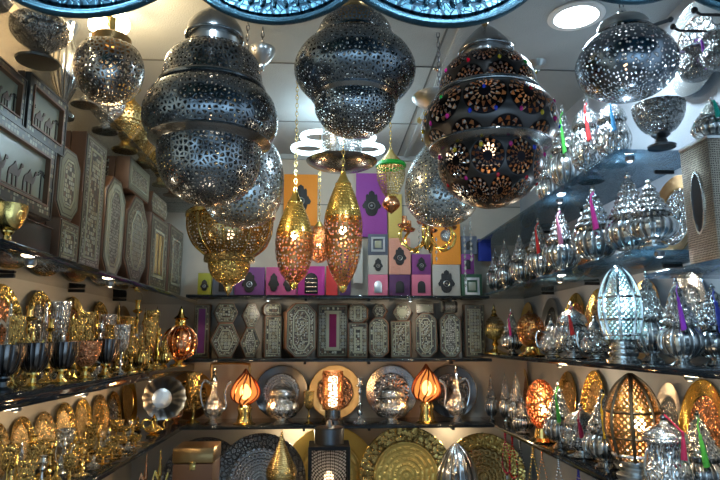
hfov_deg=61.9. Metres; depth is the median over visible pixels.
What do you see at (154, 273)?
box
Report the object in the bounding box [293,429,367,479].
plate
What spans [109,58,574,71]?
trim
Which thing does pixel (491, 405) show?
sugar pot
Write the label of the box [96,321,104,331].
socket
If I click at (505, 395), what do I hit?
sugar pot
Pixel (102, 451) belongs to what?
cup
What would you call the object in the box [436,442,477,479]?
ribbed dome
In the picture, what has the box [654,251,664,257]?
spotlight
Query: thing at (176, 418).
ewer
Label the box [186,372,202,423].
goblet
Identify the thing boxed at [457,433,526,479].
plate
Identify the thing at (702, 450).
sugar pot
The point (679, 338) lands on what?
sugar pot
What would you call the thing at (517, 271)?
sugar pot
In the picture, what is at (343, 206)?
lantern
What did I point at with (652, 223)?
sugar pot
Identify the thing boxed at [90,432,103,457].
candlestick
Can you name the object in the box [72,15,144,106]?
hanging lantern
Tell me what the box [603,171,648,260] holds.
sugar pot
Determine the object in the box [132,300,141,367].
candlestick
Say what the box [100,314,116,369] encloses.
goblet
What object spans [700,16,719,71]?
jug
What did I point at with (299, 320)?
box
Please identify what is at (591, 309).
plate
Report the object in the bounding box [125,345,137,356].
bowl
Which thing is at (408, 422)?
display shelf
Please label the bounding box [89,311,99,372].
ewer
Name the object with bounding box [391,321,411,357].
box
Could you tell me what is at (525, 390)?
plate
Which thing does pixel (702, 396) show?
plate
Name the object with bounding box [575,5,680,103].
hanging lantern
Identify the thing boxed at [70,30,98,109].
incense burner
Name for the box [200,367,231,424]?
ewer
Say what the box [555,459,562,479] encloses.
necklace
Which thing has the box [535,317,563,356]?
teapot
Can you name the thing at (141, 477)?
ewer
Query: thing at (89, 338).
ewer
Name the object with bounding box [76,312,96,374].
goblet
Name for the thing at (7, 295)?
plate
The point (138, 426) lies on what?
ewer
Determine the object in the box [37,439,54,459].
cup
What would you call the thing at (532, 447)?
necklace
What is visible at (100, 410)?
plate
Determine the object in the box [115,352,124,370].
ewer
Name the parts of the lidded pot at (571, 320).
lid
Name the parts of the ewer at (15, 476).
handle, lid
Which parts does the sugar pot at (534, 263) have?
lid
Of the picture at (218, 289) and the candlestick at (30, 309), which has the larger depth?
the picture at (218, 289)
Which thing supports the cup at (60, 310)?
on the goblet at (60, 310)
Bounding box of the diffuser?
[554,6,598,27]
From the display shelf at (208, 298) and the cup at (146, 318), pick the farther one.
the display shelf at (208, 298)
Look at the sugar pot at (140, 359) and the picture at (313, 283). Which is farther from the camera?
the picture at (313, 283)
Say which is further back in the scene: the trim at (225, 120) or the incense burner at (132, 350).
the trim at (225, 120)
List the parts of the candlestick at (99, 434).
stem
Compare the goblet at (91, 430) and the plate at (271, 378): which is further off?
the plate at (271, 378)
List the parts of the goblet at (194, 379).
stem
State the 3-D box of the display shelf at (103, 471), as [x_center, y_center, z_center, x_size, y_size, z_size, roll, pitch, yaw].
[-1.178,0.924,2.334,0.366,0.040,3.100,1,-10,-3]
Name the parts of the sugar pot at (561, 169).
handle, lid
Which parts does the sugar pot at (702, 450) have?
lid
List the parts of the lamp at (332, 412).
tube bulb, lamp shade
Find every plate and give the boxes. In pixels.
[0,284,25,379]
[0,423,9,479]
[10,416,34,459]
[26,291,53,374]
[34,411,55,439]
[55,402,75,452]
[65,297,83,370]
[75,398,92,442]
[93,301,107,338]
[93,394,108,437]
[108,391,121,421]
[120,306,132,363]
[123,383,136,424]
[161,437,230,479]
[175,371,210,419]
[219,433,305,479]
[256,365,307,415]
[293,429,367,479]
[309,365,358,417]
[359,428,445,479]
[366,365,416,413]
[433,365,476,417]
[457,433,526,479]
[519,302,532,351]
[523,369,527,403]
[540,298,557,353]
[559,371,575,412]
[565,293,584,314]
[574,230,589,265]
[580,370,604,413]
[585,288,603,325]
[626,280,659,358]
[654,382,680,425]
[659,175,687,249]
[665,1,719,96]
[665,279,706,359]
[678,379,719,447]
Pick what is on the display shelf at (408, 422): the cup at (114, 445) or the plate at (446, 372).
the plate at (446, 372)
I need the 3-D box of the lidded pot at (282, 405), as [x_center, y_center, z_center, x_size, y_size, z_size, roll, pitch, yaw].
[-0.472,0.979,3.657,0.198,0.276,0.198,8,-12,-38]
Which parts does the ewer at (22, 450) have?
lid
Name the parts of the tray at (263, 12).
dish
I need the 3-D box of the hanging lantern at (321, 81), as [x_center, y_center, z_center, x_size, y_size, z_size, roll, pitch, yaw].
[-0.015,-0.653,1.858,0.371,0.698,0.371,1,-10,-3]
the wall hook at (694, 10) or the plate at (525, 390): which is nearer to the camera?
the wall hook at (694, 10)
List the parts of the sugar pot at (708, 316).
lid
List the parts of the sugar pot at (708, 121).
handle, lid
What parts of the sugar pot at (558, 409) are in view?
handle, lid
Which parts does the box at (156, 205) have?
panel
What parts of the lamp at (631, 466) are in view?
bulb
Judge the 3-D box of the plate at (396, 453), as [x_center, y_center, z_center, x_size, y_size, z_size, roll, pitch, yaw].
[0.290,1.461,3.712,0.596,0.587,0.126,0,-10,-2]
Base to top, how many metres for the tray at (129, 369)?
0.025 m
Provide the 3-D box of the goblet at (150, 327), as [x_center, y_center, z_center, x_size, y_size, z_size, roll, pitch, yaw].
[-1.100,0.548,3.136,0.076,0.251,0.077,1,-10,-3]
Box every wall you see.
[0,4,149,479]
[131,158,531,479]
[518,0,719,479]
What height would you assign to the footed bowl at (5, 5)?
0.068 m
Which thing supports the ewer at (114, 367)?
on the display shelf at (20, 397)
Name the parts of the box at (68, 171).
panel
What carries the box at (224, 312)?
on the box at (224, 340)
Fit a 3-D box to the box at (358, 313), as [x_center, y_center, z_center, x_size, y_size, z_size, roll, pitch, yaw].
[-0.007,0.485,3.970,0.126,0.125,0.100,-1,-10,9]
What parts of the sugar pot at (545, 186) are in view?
lid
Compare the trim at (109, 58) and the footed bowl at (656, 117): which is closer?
the footed bowl at (656, 117)
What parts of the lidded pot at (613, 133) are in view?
handle, lid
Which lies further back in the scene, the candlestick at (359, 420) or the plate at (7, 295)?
the candlestick at (359, 420)
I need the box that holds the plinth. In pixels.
[0,218,52,253]
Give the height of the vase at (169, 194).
0.189 m
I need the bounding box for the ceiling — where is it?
[14,0,683,157]
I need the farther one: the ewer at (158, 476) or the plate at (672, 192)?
the ewer at (158, 476)
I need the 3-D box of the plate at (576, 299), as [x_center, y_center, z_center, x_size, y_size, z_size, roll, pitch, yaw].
[1.143,0.449,3.205,0.057,0.334,0.270,1,-10,-4]
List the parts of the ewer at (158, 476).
handle, lid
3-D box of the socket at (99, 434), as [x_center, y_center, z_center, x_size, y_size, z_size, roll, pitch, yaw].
[-1.162,0.869,2.673,0.038,0.021,0.039,4,-10,-20]
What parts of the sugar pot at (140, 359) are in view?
lid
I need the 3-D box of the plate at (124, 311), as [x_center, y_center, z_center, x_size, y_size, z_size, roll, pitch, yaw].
[-1.380,0.562,3.535,0.066,0.351,0.280,1,-10,-6]
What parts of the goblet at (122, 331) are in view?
stem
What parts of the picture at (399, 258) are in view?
canvas picture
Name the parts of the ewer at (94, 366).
lid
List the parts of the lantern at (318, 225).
globe, chain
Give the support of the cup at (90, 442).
on the goblet at (90, 442)
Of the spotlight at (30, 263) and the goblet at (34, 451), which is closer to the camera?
the spotlight at (30, 263)
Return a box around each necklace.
[502,432,510,479]
[508,436,518,479]
[516,440,526,479]
[529,447,539,479]
[538,451,547,479]
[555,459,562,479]
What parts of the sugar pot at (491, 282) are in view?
lid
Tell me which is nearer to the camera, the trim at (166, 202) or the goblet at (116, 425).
the goblet at (116, 425)
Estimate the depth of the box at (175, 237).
3.68 m
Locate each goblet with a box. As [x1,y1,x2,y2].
[0,443,20,479]
[7,316,26,387]
[18,459,36,479]
[27,444,43,479]
[35,439,54,476]
[50,301,71,378]
[57,428,75,449]
[63,453,79,479]
[67,318,85,378]
[69,443,84,468]
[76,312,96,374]
[82,437,96,462]
[85,423,101,452]
[96,447,110,464]
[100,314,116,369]
[105,325,114,372]
[105,441,119,459]
[110,419,124,435]
[110,436,122,447]
[113,324,130,373]
[118,426,130,436]
[120,316,135,368]
[129,435,141,446]
[142,317,155,367]
[142,320,157,369]
[146,310,159,364]
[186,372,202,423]
[304,391,313,423]
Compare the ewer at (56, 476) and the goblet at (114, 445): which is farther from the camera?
the goblet at (114, 445)
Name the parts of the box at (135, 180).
panel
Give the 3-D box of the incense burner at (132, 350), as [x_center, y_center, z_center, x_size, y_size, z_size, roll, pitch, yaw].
[-1.083,0.497,2.846,0.073,0.253,0.073,1,-10,-3]
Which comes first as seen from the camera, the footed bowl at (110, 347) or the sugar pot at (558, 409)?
the footed bowl at (110, 347)
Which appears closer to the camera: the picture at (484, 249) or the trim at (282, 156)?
the picture at (484, 249)
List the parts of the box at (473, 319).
panel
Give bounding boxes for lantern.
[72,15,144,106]
[141,6,277,206]
[185,99,274,294]
[201,22,283,228]
[275,82,312,289]
[294,0,415,138]
[305,134,331,262]
[306,109,377,173]
[308,419,349,479]
[323,103,361,292]
[375,115,405,213]
[398,117,472,286]
[405,32,476,226]
[421,23,560,208]
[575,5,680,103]
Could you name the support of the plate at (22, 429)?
on the display shelf at (103, 471)
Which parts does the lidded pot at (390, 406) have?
lid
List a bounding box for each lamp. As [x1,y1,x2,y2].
[161,306,197,365]
[230,368,260,425]
[249,27,274,71]
[290,113,384,155]
[322,371,343,424]
[411,363,441,423]
[526,379,555,443]
[529,58,545,73]
[597,264,643,363]
[603,373,662,479]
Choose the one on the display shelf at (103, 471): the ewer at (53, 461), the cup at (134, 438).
the ewer at (53, 461)
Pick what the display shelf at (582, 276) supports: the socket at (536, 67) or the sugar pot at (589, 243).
the sugar pot at (589, 243)
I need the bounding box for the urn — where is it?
[641,412,694,479]
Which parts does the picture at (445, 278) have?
canvas picture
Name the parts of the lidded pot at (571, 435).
handle, lid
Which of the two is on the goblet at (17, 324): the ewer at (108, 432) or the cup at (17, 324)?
the cup at (17, 324)
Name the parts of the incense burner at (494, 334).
pierced lid, stem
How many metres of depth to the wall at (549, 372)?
2.81 m
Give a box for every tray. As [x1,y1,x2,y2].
[13,0,156,18]
[70,96,98,109]
[123,367,137,372]
[203,0,348,24]
[360,0,527,28]
[599,0,661,4]
[694,0,719,10]
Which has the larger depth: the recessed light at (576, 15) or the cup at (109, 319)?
the cup at (109, 319)
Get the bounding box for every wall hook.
[670,23,708,32]
[691,7,719,16]
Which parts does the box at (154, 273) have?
panel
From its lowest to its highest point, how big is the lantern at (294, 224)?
1.066 m
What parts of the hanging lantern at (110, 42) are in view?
stem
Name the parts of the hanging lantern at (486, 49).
bulb, globe, lamp shade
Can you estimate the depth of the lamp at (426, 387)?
3.67 m
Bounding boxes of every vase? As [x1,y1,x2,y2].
[8,8,72,70]
[49,19,80,121]
[88,74,125,135]
[110,84,143,154]
[130,128,158,168]
[162,170,182,197]
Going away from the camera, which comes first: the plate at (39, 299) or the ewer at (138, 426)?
the plate at (39, 299)
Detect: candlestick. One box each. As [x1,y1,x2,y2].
[14,306,36,382]
[27,434,39,479]
[37,455,48,479]
[38,319,55,382]
[44,440,55,479]
[73,436,80,460]
[73,448,89,476]
[90,321,104,374]
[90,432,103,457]
[94,431,104,448]
[114,448,126,455]
[122,318,135,369]
[126,421,136,434]
[129,425,135,438]
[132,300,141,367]
[152,328,163,367]
[353,378,366,423]
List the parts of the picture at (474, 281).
canvas picture, canvas picture, raised frame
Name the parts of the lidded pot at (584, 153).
handle, lid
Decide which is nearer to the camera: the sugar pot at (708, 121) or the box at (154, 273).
the sugar pot at (708, 121)
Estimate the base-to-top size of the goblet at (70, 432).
0.144 m
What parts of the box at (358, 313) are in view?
flower panel, frame, panel, flower panel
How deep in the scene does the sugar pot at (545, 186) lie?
3.06 m
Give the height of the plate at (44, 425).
0.205 m
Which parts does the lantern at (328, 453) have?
post, rail, pierced panel, bulb, plate, post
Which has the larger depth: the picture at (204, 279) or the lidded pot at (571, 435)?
the picture at (204, 279)
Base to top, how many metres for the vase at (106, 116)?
0.247 m
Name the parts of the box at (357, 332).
flower panel, frame, panel, flower panel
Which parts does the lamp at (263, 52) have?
dish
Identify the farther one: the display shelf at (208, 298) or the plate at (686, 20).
the display shelf at (208, 298)
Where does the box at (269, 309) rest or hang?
on the box at (272, 325)
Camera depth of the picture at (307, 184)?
4.15 m
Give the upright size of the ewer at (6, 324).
0.280 m
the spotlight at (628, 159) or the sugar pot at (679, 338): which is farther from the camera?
the spotlight at (628, 159)
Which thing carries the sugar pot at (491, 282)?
on the display shelf at (582, 276)
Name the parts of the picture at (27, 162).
scene panel, frame, inlaid picture, scene panel, frame, inlaid picture, scene panel, frame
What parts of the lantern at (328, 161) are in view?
dish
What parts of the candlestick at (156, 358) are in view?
stem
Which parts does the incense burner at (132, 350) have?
stem, pierced lid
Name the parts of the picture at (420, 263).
canvas picture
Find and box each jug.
[678,29,713,82]
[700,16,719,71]
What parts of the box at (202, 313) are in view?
panel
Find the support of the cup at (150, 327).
on the goblet at (150, 327)
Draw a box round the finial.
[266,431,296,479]
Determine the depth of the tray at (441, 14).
1.31 m
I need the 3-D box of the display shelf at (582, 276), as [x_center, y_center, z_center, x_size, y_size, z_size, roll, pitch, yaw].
[1.025,0.225,3.080,0.336,0.032,2.120,1,-10,-3]
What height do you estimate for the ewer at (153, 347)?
0.365 m
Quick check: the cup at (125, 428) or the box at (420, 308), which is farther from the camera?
the box at (420, 308)
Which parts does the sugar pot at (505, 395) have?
lid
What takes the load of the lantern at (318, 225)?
hanging from the ceiling
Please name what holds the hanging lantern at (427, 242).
hanging from the ceiling
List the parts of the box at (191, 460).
lid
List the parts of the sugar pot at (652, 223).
handle, lid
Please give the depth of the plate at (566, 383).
3.30 m
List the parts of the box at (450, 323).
panel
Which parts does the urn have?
handle, lid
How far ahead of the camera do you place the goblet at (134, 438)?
2.91 m
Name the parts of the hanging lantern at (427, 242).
arm, arm, arm, stem, arm, arm, arm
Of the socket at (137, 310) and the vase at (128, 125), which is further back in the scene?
the socket at (137, 310)
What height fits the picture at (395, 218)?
0.323 m
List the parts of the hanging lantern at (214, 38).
lamp shade, globe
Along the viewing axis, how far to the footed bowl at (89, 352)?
2.25 m
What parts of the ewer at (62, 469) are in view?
handle, lid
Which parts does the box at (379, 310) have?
panel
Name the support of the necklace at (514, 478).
hanging from the rail
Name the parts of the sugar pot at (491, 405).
lid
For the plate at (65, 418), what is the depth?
2.78 m
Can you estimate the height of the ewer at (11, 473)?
0.133 m
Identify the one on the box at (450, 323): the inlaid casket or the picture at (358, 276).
the inlaid casket
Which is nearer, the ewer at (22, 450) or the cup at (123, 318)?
the ewer at (22, 450)
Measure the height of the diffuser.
0.003 m
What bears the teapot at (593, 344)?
on the display shelf at (701, 371)
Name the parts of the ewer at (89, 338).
lid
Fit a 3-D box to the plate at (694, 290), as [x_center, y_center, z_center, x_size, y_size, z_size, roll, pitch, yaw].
[1.201,0.280,2.210,0.057,0.334,0.270,1,-10,-4]
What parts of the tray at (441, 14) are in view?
dish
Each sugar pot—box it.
[132,330,147,370]
[158,335,171,366]
[485,374,497,420]
[486,247,502,290]
[495,238,514,287]
[499,372,510,422]
[500,308,522,354]
[507,372,523,427]
[508,232,532,287]
[512,396,533,433]
[524,217,552,281]
[535,152,557,208]
[542,205,580,276]
[543,380,570,448]
[548,104,580,196]
[571,186,616,267]
[582,387,629,469]
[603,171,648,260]
[626,178,679,248]
[629,270,665,362]
[656,277,706,367]
[686,410,719,479]
[690,97,719,139]
[695,283,719,366]
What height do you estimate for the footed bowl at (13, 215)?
0.114 m
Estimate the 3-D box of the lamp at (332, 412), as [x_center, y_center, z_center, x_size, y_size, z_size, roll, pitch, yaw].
[-0.166,0.961,3.667,0.134,0.314,0.135,1,-10,-3]
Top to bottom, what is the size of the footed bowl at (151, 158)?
0.216 m
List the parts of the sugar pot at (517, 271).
lid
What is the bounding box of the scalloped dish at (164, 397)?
[142,376,185,427]
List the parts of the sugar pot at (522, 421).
lid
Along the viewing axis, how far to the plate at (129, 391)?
3.67 m
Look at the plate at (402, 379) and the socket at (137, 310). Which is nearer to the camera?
the socket at (137, 310)
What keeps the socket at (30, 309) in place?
attached to the candlestick at (30, 309)
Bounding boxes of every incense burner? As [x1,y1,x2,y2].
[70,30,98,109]
[123,319,138,372]
[483,303,506,353]
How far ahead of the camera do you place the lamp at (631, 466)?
2.04 m
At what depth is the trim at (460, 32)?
2.80 m
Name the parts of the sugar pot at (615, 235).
handle, lid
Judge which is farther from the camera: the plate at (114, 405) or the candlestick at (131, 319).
the plate at (114, 405)
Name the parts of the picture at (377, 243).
canvas picture, hand picture, raised frame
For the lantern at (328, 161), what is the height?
0.480 m
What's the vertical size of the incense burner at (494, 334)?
0.325 m
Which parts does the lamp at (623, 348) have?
lamp shade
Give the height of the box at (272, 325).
0.266 m
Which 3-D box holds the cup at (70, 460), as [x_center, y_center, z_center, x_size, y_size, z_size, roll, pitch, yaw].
[-1.054,0.810,2.185,0.057,0.055,0.058,1,-10,-3]
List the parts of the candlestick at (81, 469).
stem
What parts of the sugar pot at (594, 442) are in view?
handle, lid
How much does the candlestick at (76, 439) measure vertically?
0.099 m
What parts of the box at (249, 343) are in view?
panel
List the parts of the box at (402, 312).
panel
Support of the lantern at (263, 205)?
hanging from the ceiling
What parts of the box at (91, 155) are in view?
panel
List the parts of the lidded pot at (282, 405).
lid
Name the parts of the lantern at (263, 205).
chain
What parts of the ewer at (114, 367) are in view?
lid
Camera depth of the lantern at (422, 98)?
2.37 m
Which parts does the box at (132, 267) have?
panel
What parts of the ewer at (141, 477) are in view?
lid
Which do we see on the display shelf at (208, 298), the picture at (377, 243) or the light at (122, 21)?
the picture at (377, 243)
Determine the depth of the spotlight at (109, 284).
2.50 m
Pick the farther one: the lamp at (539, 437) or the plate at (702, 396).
the lamp at (539, 437)
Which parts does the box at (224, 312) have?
panel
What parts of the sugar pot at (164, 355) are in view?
lid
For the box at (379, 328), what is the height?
0.255 m
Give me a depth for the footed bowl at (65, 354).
2.04 m
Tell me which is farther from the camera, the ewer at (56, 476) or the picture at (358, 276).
the picture at (358, 276)
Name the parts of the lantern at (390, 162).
chain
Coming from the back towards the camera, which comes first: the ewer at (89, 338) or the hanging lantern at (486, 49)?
the ewer at (89, 338)
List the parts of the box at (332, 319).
flower panel, frame, panel, flower panel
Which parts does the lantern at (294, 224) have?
lamp shade, lamp shade, chain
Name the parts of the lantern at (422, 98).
chain, dish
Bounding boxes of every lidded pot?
[266,378,298,425]
[374,380,407,424]
[553,301,587,358]
[560,403,593,459]
[569,95,604,184]
[595,101,632,168]
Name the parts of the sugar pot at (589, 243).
handle, lid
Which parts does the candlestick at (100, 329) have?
stem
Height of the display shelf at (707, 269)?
0.030 m
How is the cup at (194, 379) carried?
on the goblet at (194, 379)
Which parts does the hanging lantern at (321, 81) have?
globe, lamp shade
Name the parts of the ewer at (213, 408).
handle, lid, spout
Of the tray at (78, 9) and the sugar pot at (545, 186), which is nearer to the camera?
the tray at (78, 9)
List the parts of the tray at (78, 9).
dish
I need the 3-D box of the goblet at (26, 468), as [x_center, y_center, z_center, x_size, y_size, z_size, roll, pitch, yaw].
[-1.034,0.754,1.856,0.053,0.136,0.054,1,-10,-3]
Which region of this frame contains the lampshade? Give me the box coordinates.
[187,210,273,255]
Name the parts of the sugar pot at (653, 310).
lid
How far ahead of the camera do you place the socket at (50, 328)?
2.14 m
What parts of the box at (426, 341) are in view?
panel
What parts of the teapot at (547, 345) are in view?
handle, lid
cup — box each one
[8,316,26,344]
[27,444,43,468]
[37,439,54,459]
[51,301,71,341]
[63,453,79,469]
[69,443,84,455]
[70,318,85,341]
[78,312,96,340]
[82,437,96,451]
[85,423,101,436]
[96,447,110,456]
[100,314,116,338]
[105,325,114,338]
[105,441,119,451]
[110,436,122,441]
[114,324,130,351]
[118,426,130,432]
[120,316,135,342]
[129,435,141,441]
[143,320,157,347]
[144,317,155,320]
[146,310,159,323]
[187,372,202,400]
[304,391,313,409]
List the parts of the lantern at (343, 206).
lamp shade, chain, lamp shade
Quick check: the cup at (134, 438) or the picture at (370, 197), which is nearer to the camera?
the cup at (134, 438)
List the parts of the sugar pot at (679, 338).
handle, lid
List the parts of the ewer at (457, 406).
spout, lid, handle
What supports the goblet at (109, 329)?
on the display shelf at (20, 397)
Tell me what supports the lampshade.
on the hanging lantern at (228, 267)
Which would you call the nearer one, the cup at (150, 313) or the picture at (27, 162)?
the picture at (27, 162)
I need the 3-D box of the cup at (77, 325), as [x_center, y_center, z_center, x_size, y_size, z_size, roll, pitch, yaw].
[-1.120,0.377,2.373,0.055,0.133,0.056,5,-11,-26]
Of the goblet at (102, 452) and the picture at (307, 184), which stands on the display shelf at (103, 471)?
the goblet at (102, 452)
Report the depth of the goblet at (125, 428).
3.18 m
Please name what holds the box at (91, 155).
on the display shelf at (52, 270)
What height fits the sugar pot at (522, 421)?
0.196 m
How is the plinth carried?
on the display shelf at (52, 270)
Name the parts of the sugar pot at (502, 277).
lid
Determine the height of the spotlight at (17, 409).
0.021 m
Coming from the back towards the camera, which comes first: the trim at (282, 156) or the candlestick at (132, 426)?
the trim at (282, 156)
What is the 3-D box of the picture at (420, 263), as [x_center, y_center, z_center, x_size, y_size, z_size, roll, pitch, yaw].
[0.411,0.243,4.025,0.131,0.298,0.044,1,-10,-3]
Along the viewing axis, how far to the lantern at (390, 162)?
3.27 m
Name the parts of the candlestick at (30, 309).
stem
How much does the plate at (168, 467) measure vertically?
0.520 m
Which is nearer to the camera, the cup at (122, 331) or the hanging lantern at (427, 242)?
the cup at (122, 331)
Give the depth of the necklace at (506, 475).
3.53 m
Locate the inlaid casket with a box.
[440,301,457,312]
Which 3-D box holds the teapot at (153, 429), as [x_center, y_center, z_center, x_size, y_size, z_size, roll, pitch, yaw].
[-1.120,1.009,3.284,0.108,0.111,0.105,-4,-11,23]
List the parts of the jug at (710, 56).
lid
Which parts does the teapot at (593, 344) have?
handle, lid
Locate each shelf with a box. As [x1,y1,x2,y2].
[0,238,196,304]
[0,364,193,411]
[1,421,186,479]
[179,417,493,430]
[183,357,491,363]
[186,294,489,302]
[477,149,680,245]
[480,249,689,298]
[480,417,620,479]
[481,353,719,379]
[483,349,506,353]
[644,258,719,278]
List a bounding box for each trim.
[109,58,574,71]
[166,202,519,207]
[176,152,516,162]
[225,120,548,126]
[397,29,447,155]
[404,27,466,156]
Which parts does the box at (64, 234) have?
lid, panel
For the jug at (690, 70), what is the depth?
2.03 m
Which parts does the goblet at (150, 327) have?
stem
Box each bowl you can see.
[0,0,13,13]
[0,201,28,242]
[0,345,26,392]
[16,343,54,388]
[46,342,80,383]
[71,341,102,379]
[93,339,120,376]
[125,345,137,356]
[147,147,172,187]
[484,328,503,339]
[631,95,686,151]
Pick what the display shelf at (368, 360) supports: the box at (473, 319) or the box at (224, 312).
the box at (473, 319)
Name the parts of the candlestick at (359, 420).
stem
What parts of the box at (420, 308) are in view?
panel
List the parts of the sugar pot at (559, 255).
handle, lid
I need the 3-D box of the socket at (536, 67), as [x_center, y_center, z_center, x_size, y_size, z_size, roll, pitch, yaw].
[0.831,-0.801,2.826,0.035,0.040,0.035,1,-10,-3]
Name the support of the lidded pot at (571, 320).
on the display shelf at (701, 371)
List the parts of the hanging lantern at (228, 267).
lamp shade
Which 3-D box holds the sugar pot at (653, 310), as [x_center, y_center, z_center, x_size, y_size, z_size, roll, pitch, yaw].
[1.086,0.284,2.255,0.154,0.345,0.154,-8,-13,41]
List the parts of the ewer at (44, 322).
lid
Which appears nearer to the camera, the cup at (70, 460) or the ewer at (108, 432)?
the cup at (70, 460)
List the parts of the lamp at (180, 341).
glass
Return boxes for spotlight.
[10,407,22,412]
[24,260,36,266]
[106,282,114,286]
[556,199,563,203]
[556,278,563,282]
[625,156,634,162]
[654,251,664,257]
[683,376,695,381]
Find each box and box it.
[27,217,78,261]
[52,146,80,221]
[65,131,106,268]
[99,176,125,274]
[105,156,149,203]
[117,194,147,281]
[139,211,167,290]
[144,191,166,220]
[165,223,182,294]
[172,441,220,479]
[192,304,211,357]
[210,323,239,357]
[213,303,237,322]
[239,328,259,357]
[241,303,259,327]
[262,303,280,315]
[262,316,281,357]
[282,303,315,357]
[317,304,347,356]
[348,323,366,357]
[349,304,368,322]
[369,318,389,357]
[372,304,387,317]
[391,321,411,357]
[393,304,412,320]
[415,313,437,357]
[416,304,433,313]
[440,313,461,356]
[462,304,485,356]
[679,135,719,264]
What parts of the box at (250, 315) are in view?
panel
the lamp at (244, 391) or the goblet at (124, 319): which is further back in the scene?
the lamp at (244, 391)
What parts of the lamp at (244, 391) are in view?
lamp shade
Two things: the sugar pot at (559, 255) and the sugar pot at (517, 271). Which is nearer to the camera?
the sugar pot at (559, 255)
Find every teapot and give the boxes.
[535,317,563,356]
[576,315,616,359]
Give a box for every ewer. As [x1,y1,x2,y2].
[0,301,12,383]
[6,453,18,479]
[8,468,13,479]
[12,441,24,473]
[23,324,43,384]
[37,302,47,379]
[46,436,59,470]
[50,462,61,479]
[55,434,74,474]
[61,325,65,341]
[64,312,84,376]
[85,326,94,375]
[87,455,98,469]
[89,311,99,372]
[102,427,110,446]
[110,302,128,369]
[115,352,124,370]
[118,431,132,443]
[121,442,135,450]
[131,416,143,430]
[134,324,141,368]
[139,454,152,479]
[141,308,147,352]
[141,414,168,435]
[152,306,159,361]
[153,451,167,479]
[171,410,182,424]
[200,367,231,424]
[439,365,470,423]
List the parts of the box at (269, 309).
panel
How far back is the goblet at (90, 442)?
2.54 m
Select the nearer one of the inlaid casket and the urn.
the urn
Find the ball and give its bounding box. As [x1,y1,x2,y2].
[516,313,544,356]
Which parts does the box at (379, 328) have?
panel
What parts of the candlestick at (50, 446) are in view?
stem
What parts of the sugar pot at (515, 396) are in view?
lid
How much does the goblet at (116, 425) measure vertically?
0.102 m
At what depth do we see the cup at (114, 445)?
2.60 m
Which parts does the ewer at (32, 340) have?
lid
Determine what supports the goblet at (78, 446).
on the display shelf at (103, 471)
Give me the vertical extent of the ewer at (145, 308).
0.338 m
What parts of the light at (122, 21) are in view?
bulb, stem, bulb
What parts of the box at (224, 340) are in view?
panel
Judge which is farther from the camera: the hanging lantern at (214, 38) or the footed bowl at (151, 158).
the footed bowl at (151, 158)
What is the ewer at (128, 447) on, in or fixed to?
on the display shelf at (103, 471)
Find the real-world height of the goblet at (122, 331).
0.218 m
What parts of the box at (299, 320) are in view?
panel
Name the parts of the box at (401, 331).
panel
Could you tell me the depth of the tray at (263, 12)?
1.35 m
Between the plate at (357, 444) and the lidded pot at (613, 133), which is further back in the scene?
the plate at (357, 444)
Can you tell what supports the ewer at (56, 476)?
on the display shelf at (103, 471)
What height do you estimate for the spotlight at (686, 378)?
0.021 m
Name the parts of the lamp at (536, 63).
dish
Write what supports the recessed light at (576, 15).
in the ceiling
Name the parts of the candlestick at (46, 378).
stem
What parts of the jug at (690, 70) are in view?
lid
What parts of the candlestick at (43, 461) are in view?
stem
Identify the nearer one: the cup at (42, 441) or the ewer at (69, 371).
the cup at (42, 441)
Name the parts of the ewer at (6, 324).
handle, lid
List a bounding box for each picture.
[0,56,68,221]
[197,273,211,294]
[212,279,233,294]
[234,267,264,294]
[266,267,296,294]
[283,174,317,225]
[298,266,324,294]
[326,266,337,294]
[340,250,350,294]
[353,240,362,282]
[356,173,386,236]
[368,234,387,294]
[388,194,401,238]
[388,238,410,294]
[411,254,430,295]
[432,218,460,295]
[460,236,481,295]
[477,239,490,260]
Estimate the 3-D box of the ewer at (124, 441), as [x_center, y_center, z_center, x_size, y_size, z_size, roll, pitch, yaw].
[-1.179,0.989,3.012,0.056,0.060,0.054,-4,-11,23]
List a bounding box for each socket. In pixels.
[26,306,36,321]
[27,434,39,443]
[37,455,48,464]
[45,319,55,331]
[46,440,55,448]
[80,448,87,454]
[95,432,103,437]
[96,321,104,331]
[133,300,141,313]
[157,328,162,335]
[356,378,363,386]
[533,65,539,73]
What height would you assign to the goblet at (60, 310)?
0.299 m
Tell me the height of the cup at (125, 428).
0.031 m
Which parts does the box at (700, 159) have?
lid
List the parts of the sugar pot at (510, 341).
lid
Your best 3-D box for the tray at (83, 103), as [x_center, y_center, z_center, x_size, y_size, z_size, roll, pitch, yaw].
[-1.046,-0.526,2.280,0.098,0.032,0.099,1,-10,-3]
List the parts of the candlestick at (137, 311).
stem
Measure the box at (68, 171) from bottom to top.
0.259 m
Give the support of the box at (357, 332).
on the display shelf at (368, 360)
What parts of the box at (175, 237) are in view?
panel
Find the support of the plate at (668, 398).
on the display shelf at (586, 466)
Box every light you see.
[88,13,129,33]
[547,0,605,30]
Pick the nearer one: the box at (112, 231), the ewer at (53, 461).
the ewer at (53, 461)
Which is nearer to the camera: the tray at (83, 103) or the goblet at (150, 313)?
the tray at (83, 103)
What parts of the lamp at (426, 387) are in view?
lamp shade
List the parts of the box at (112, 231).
panel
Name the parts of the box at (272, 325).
panel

